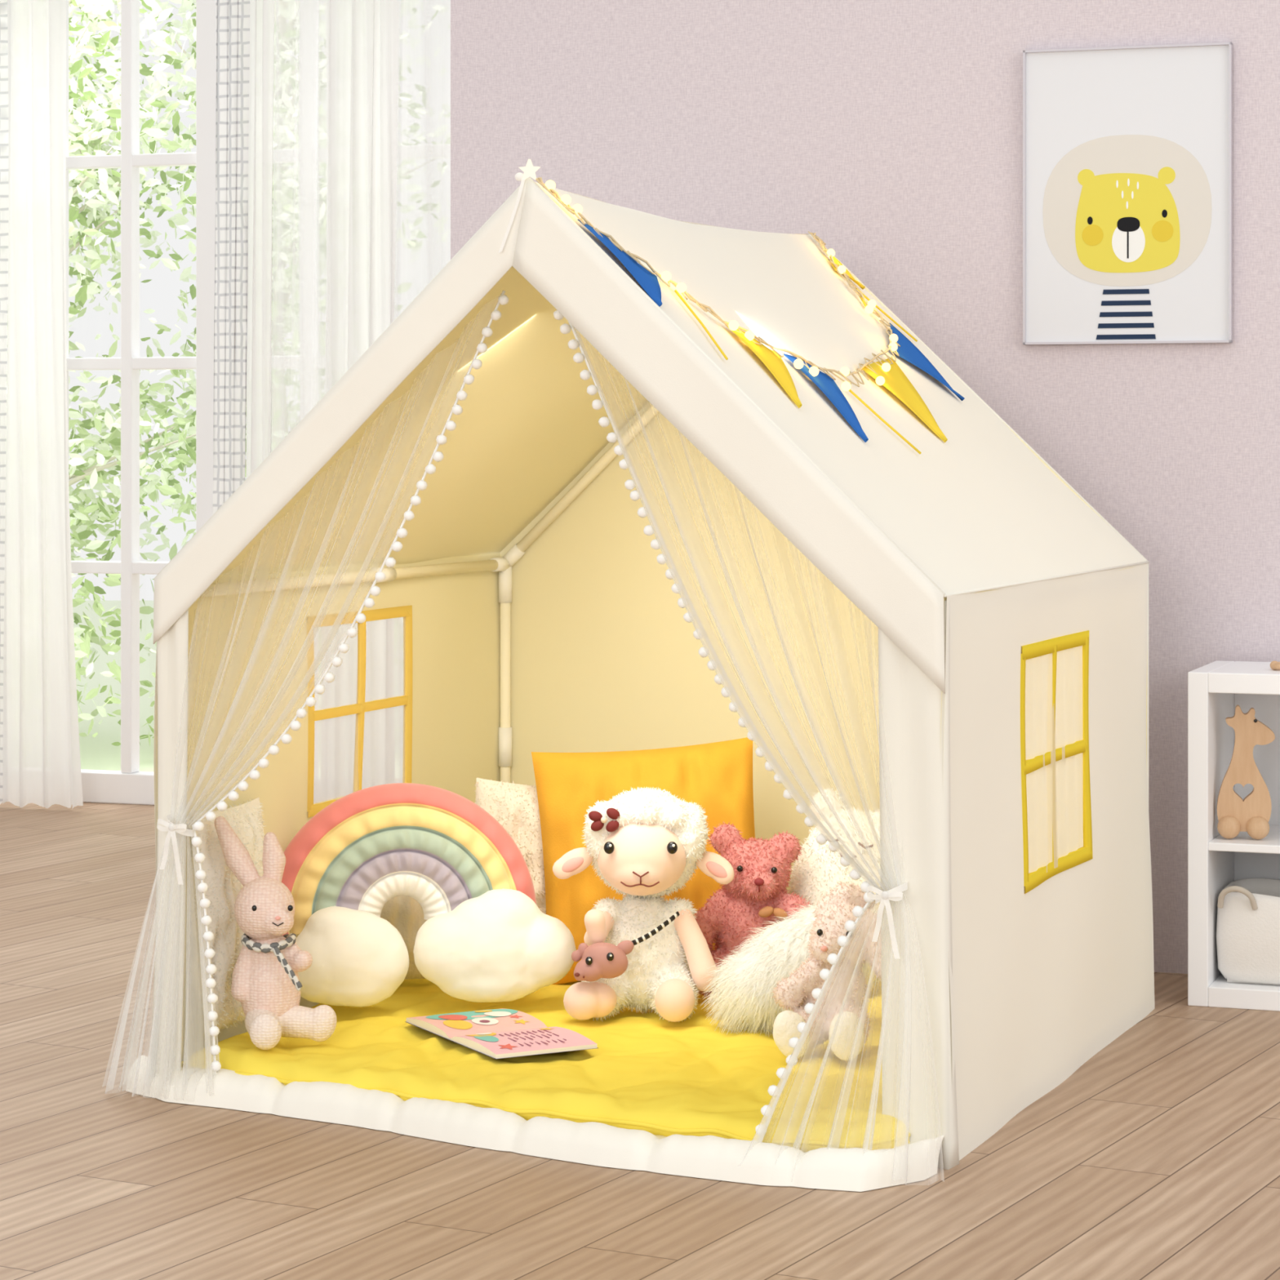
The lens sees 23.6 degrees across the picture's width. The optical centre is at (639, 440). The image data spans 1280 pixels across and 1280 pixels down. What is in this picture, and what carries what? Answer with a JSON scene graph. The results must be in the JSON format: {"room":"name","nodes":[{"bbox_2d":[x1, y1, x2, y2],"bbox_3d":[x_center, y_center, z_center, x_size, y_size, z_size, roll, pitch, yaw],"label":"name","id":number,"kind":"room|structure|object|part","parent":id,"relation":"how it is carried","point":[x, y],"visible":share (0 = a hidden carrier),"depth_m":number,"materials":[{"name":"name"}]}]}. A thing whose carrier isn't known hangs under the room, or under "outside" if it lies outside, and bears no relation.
{"room":"children's room","nodes":[
{"label":"children's room","id":0,"kind":"room"},
{"bbox_2d":[0,0,450,808],"bbox_3d":[-1.079,-0.309,7.737,2.200,2.510,0.061,0,0,18],"label":"curtains","id":1,"kind":"object","parent":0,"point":[333,117],"visible":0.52,"depth_m":7.70,"materials":[{"name":"fabric"}]},
{"bbox_3d":[-1.745,-0.302,7.961,0.251,2.496,0.020,0,0,18],"label":"lace panel","id":2,"kind":"part","parent":1,"relation":"part of","materials":[{"name":"white fabric"}]},
{"bbox_2d":[2,0,83,808],"bbox_3d":[-1.539,-0.302,7.874,0.237,2.496,0.038,0,0,18],"label":"drape","id":3,"kind":"object","parent":1,"relation":"hanging from","point":[42,762],"depth_m":7.88,"materials":[{"name":"white fabric"}]},
{"bbox_3d":[-1.033,-0.302,7.708,0.111,2.496,0.007,0,0,20],"label":"lace panel","id":4,"kind":"part","parent":1,"relation":"part of","materials":[{"name":"white fabric"}]},
{"bbox_2d":[0,801,1279,1279],"bbox_3d":[-0.500,0.980,3.550,11.000,0.060,10.100,0,0,0],"label":"floor","id":5,"kind":"structure","parent":0,"point":[1157,1157],"depth_m":3.90,"materials":[{"name":"brown wood"}]},
{"bbox_2d":[105,177,1155,1191],"bbox_3d":[0.019,0.293,4.711,1.311,1.314,1.406,0,0,22],"label":"tent","id":6,"kind":"object","parent":5,"relation":"on","point":[589,526],"visible":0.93,"depth_m":4.57,"materials":[{"name":"beige fabric"}]},
{"bbox_2d":[105,312,479,1098],"bbox_3d":[-0.497,0.367,4.362,0.614,1.154,0.122,0,0,22],"label":"curtain","id":7,"kind":"object","parent":6,"relation":"hanging from","point":[411,337],"depth_m":4.40,"materials":[{"name":"white fabric"}]},
{"bbox_3d":[-0.423,0.363,4.345,0.485,1.150,0.094,0,0,22],"label":"curtain pompom trim","id":8,"kind":"part","parent":6,"relation":"part of","materials":[{"name":"white fabric"}]},
{"bbox_3d":[-0.463,0.441,5.048,0.017,0.320,0.371,0,0,22],"label":"window trim","id":9,"kind":"part","parent":6,"relation":"part of","materials":[{"name":"yellow fabric"}]},
{"bbox_2d":[181,978,910,1151],"bbox_3d":[0.038,0.905,4.714,1.123,0.054,1.284,0,0,22],"label":"mat","id":10,"kind":"object","parent":6,"relation":"on","point":[646,1072],"visible":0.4,"depth_m":4.33,"materials":[{"name":"yellow fabric"}]},
{"bbox_2d":[187,797,265,1038],"bbox_3d":[-0.615,0.716,4.609,0.100,0.341,0.208,0,0,15],"label":"cushion","id":11,"kind":"object","parent":10,"relation":"on","point":[246,819],"visible":0.45,"depth_m":4.54,"materials":[{"name":"white fabric"}]},
{"bbox_2d":[213,816,337,1049],"bbox_3d":[-0.536,0.720,4.504,0.134,0.328,0.149,0,0,-35],"label":"rabbit","id":12,"kind":"object","parent":10,"relation":"on","point":[265,980],"visible":1,"depth_m":4.48},
{"bbox_3d":[-0.510,0.856,4.476,0.131,0.056,0.099,0,0,-14],"label":"leg","id":13,"kind":"part","parent":12,"relation":"part of","materials":[{"name":"fabric"}]},
{"bbox_2d":[380,895,426,979],"bbox_3d":[-0.411,0.740,4.992,0.218,0.291,0.119,0,0,-27],"label":"cushion","id":14,"kind":"object","parent":10,"relation":"on","point":[405,913],"visible":0.13,"depth_m":4.95,"materials":[{"name":"white fabric"}]},
{"bbox_2d":[281,782,576,1007],"bbox_3d":[-0.341,0.708,4.772,0.481,0.334,0.157,0,0,-10],"label":"cushion","id":15,"kind":"object","parent":10,"relation":"on","point":[484,937],"visible":0.95,"depth_m":4.75,"materials":[{"name":"multicoloured fabric"}]},
{"bbox_2d":[404,1008,597,1058],"bbox_3d":[-0.208,0.874,4.530,0.166,0.013,0.319,0,0,-28],"label":"picture book","id":16,"kind":"object","parent":10,"relation":"on","point":[495,1033],"visible":1,"depth_m":4.49,"materials":[{"name":"pink paper"}]},
{"bbox_2d":[473,777,546,914],"bbox_3d":[-0.163,0.731,5.118,0.280,0.330,0.131,0,0,-10],"label":"cushion","id":17,"kind":"object","parent":10,"relation":"on","point":[515,806],"visible":0.13,"depth_m":5.10,"materials":[{"name":"beige fabric"}]},
{"bbox_2d":[552,786,733,1022],"bbox_3d":[0.000,0.714,4.706,0.223,0.355,0.252,0,0,43],"label":"lamb","id":18,"kind":"object","parent":10,"relation":"on","point":[646,843],"visible":0.95,"depth_m":4.69,"materials":[{"name":"white fabric"}]},
{"bbox_3d":[-0.065,0.747,4.698,0.041,0.066,0.100,0,0,12],"label":"arm","id":19,"kind":"part","parent":18,"relation":"part of","materials":[{"name":"beige fabric"}]},
{"bbox_2d":[571,911,679,981],"bbox_3d":[-0.018,0.771,4.649,0.172,0.098,0.048,0,0,-13],"label":"purse","id":20,"kind":"object","parent":18,"relation":"on","point":[599,960],"visible":1,"depth_m":4.63,"materials":[{"name":"pink fabric"}]},
{"bbox_3d":[0.084,0.783,4.715,0.041,0.126,0.083,0,0,-45],"label":"arm","id":21,"kind":"part","parent":18,"relation":"part of","materials":[{"name":"beige fabric"}]},
{"bbox_2d":[531,737,755,984],"bbox_3d":[0.017,0.694,5.056,0.382,0.404,0.165,0,0,-8],"label":"throw pillow","id":22,"kind":"object","parent":10,"relation":"on","point":[716,776],"visible":0.38,"depth_m":5.04,"materials":[{"name":"fabric"}]},
{"bbox_2d":[693,822,811,998],"bbox_3d":[0.173,0.747,4.879,0.226,0.276,0.152,0,0,6],"label":"plush","id":23,"kind":"object","parent":10,"relation":"on","point":[756,895],"visible":0.44,"depth_m":4.86,"materials":[{"name":"pink fabric"}]},
{"bbox_2d":[699,893,874,1035],"bbox_3d":[0.230,0.803,4.621,0.283,0.227,0.190,0,0,-6],"label":"cushion","id":24,"kind":"object","parent":10,"relation":"on","point":[741,993],"visible":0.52,"depth_m":4.57,"materials":[{"name":"white fur"}]},
{"bbox_2d":[770,881,881,1060],"bbox_3d":[0.280,0.763,4.425,0.182,0.236,0.179,0,0,0],"label":"rabbit","id":25,"kind":"object","parent":10,"relation":"on","point":[835,908],"visible":0.77,"depth_m":4.41,"materials":[{"name":"pink plush fabric"},{"name":"cream plush fabric"}]},
{"bbox_2d":[786,786,881,988],"bbox_3d":[0.329,0.727,4.945,0.208,0.333,0.152,0,0,26],"label":"cushion","id":26,"kind":"object","parent":10,"relation":"on","point":[818,870],"visible":0.29,"depth_m":4.93,"materials":[{"name":"white fabric"}]},
{"bbox_2d":[497,159,603,253],"label":"fairy lights","id":27,"kind":"object","parent":6,"relation":"attached to","point":[529,170],"depth_m":4.23,"materials":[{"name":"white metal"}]},
{"bbox_2d":[607,236,785,357],"label":"fairy lights","id":28,"kind":"object","parent":6,"relation":"attached to","point":[681,287],"depth_m":4.34,"materials":[{"name":"white plastic"}]},
{"bbox_3d":[0.065,0.363,4.099,0.501,1.148,0.162,0,0,31],"label":"curtain pompom trim","id":29,"kind":"part","parent":6,"relation":"part of","materials":[{"name":"white fabric"}]},
{"bbox_2d":[573,327,913,1184],"bbox_3d":[0.122,0.367,4.046,0.608,1.154,0.242,0,0,22],"label":"curtain","id":30,"kind":"object","parent":6,"relation":"hanging from","point":[703,397],"depth_m":4.04,"materials":[{"name":"white fabric"}]},
{"bbox_2d":[537,177,964,453],"bbox_3d":[0.258,-0.172,4.706,0.384,0.386,1.179,0,0,22],"label":"pennant bunting","id":31,"kind":"object","parent":6,"relation":"on","point":[896,382],"visible":0.98,"depth_m":4.52,"materials":[{"name":"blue fabric"}]},
{"bbox_2d":[808,231,862,297],"label":"fairy lights","id":32,"kind":"object","parent":6,"relation":"attached to","point":[842,268],"depth_m":5.25,"materials":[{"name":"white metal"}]},
{"bbox_2d":[791,299,900,391],"label":"fairy lights","id":33,"kind":"object","parent":6,"relation":"attached to","point":[798,363],"depth_m":4.80,"materials":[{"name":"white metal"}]},
{"bbox_3d":[0.617,0.470,4.549,0.020,0.353,0.394,0,0,22],"label":"window trim","id":34,"kind":"part","parent":6,"relation":"part of","materials":[{"name":"yellow fabric"}]},
{"bbox_2d":[1187,660,1279,1011],"bbox_3d":[1.298,0.669,5.154,0.700,0.561,0.285,0,0,20],"label":"cube storage shelf","id":35,"kind":"object","parent":5,"relation":"on","point":[1215,689],"visible":0.72,"depth_m":5.14,"materials":[{"name":"white laminate"}]},
{"bbox_2d":[1217,704,1275,839],"bbox_3d":[1.024,0.561,5.169,0.096,0.224,0.045,0,0,10],"label":"giraffe","id":36,"kind":"object","parent":35,"relation":"in","point":[1251,815],"visible":1,"depth_m":5.16,"materials":[{"name":"brown wood"}]},
{"bbox_2d":[1216,878,1279,985],"bbox_3d":[1.129,0.831,5.192,0.286,0.169,0.226,0,0,20],"label":"storage basket","id":37,"kind":"object","parent":35,"relation":"in","point":[1248,923],"visible":1,"depth_m":5.14,"materials":[{"name":"white fabric"}]},
{"bbox_3d":[1.002,0.767,5.132,0.068,0.041,0.025,0,0,20],"label":"handle","id":38,"kind":"part","parent":37,"relation":"part of","materials":[{"name":"beige fabric"}]},
{"bbox_2d":[1270,660,1279,670],"bbox_3d":[1.095,0.381,5.183,0.054,0.016,0.052,0,0,0],"label":"ring","id":39,"kind":"object","parent":35,"relation":"on","point":[1274,665],"visible":1,"depth_m":5.17,"materials":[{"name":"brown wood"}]},
{"bbox_2d":[450,0,1279,973],"bbox_3d":[1.813,-0.400,5.228,4.548,2.700,0.100,0,0,18],"label":"wall","id":40,"kind":"structure","parent":0,"point":[890,132],"depth_m":5.57,"materials":[{"name":"paint"}]},
{"bbox_2d":[1022,42,1232,344],"bbox_3d":[0.871,-0.439,5.470,0.372,0.531,0.017,0,0,18],"label":"poster","id":41,"kind":"object","parent":40,"relation":"attached to","point":[1127,151],"visible":1,"depth_m":5.47,"materials":[{"name":"white paper"}]},
{"bbox_2d":[1042,134,1212,339],"bbox_3d":[0.870,-0.364,5.468,0.302,0.366,0.002,0,0,18],"label":"print","id":42,"kind":"object","parent":41,"relation":"attached to","point":[1127,219],"depth_m":5.47,"materials":[{"name":"white"}]},
{"bbox_3d":[-1.611,-0.400,8.118,3.952,2.700,0.140,0,0,18],"label":"wall window","id":43,"kind":"structure","parent":0,"visible":0},
{"bbox_2d":[66,0,216,804],"bbox_3d":[-1.088,-0.170,7.937,1.900,2.240,0.080,0,0,18],"label":"window","id":44,"kind":"structure","parent":43,"relation":"attached to","point":[128,785],"depth_m":7.99,"materials":[{"name":"white paint"}]},
{"label":"outside","id":45,"kind":"structure","parent":0,"visible":0},
{"bbox_2d":[72,600,156,772],"bbox_3d":[-2.500,1.225,15.325,13.000,0.150,13.350,0,0,0],"label":"lawn","id":46,"kind":"structure","parent":45,"point":[97,753],"depth_m":13.52,"materials":[{"name":"green plant"}]},
{"bbox_2d":[7,213,169,716],"bbox_3d":[-2.896,-0.402,11.611,2.259,3.104,1.654,0,0,17],"label":"tree","id":47,"kind":"object","parent":46,"relation":"on","point":[77,617],"visible":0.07,"depth_m":11.54,"materials":[{"name":"green plant"}]},
{"bbox_2d":[6,0,246,737],"bbox_3d":[-2.238,-0.728,10.587,1.851,3.756,1.782,0,0,36],"label":"tree","id":48,"kind":"object","parent":46,"relation":"on","point":[85,134],"visible":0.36,"depth_m":10.54,"materials":[{"name":"green plant"}]},
{"bbox_2d":[73,0,272,746],"bbox_3d":[-1.256,-0.618,11.260,1.822,3.536,1.759,0,0,22],"label":"tree","id":49,"kind":"object","parent":46,"relation":"on","point":[186,5],"visible":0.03,"depth_m":11.06,"materials":[{"name":"green plant"}]}
]}

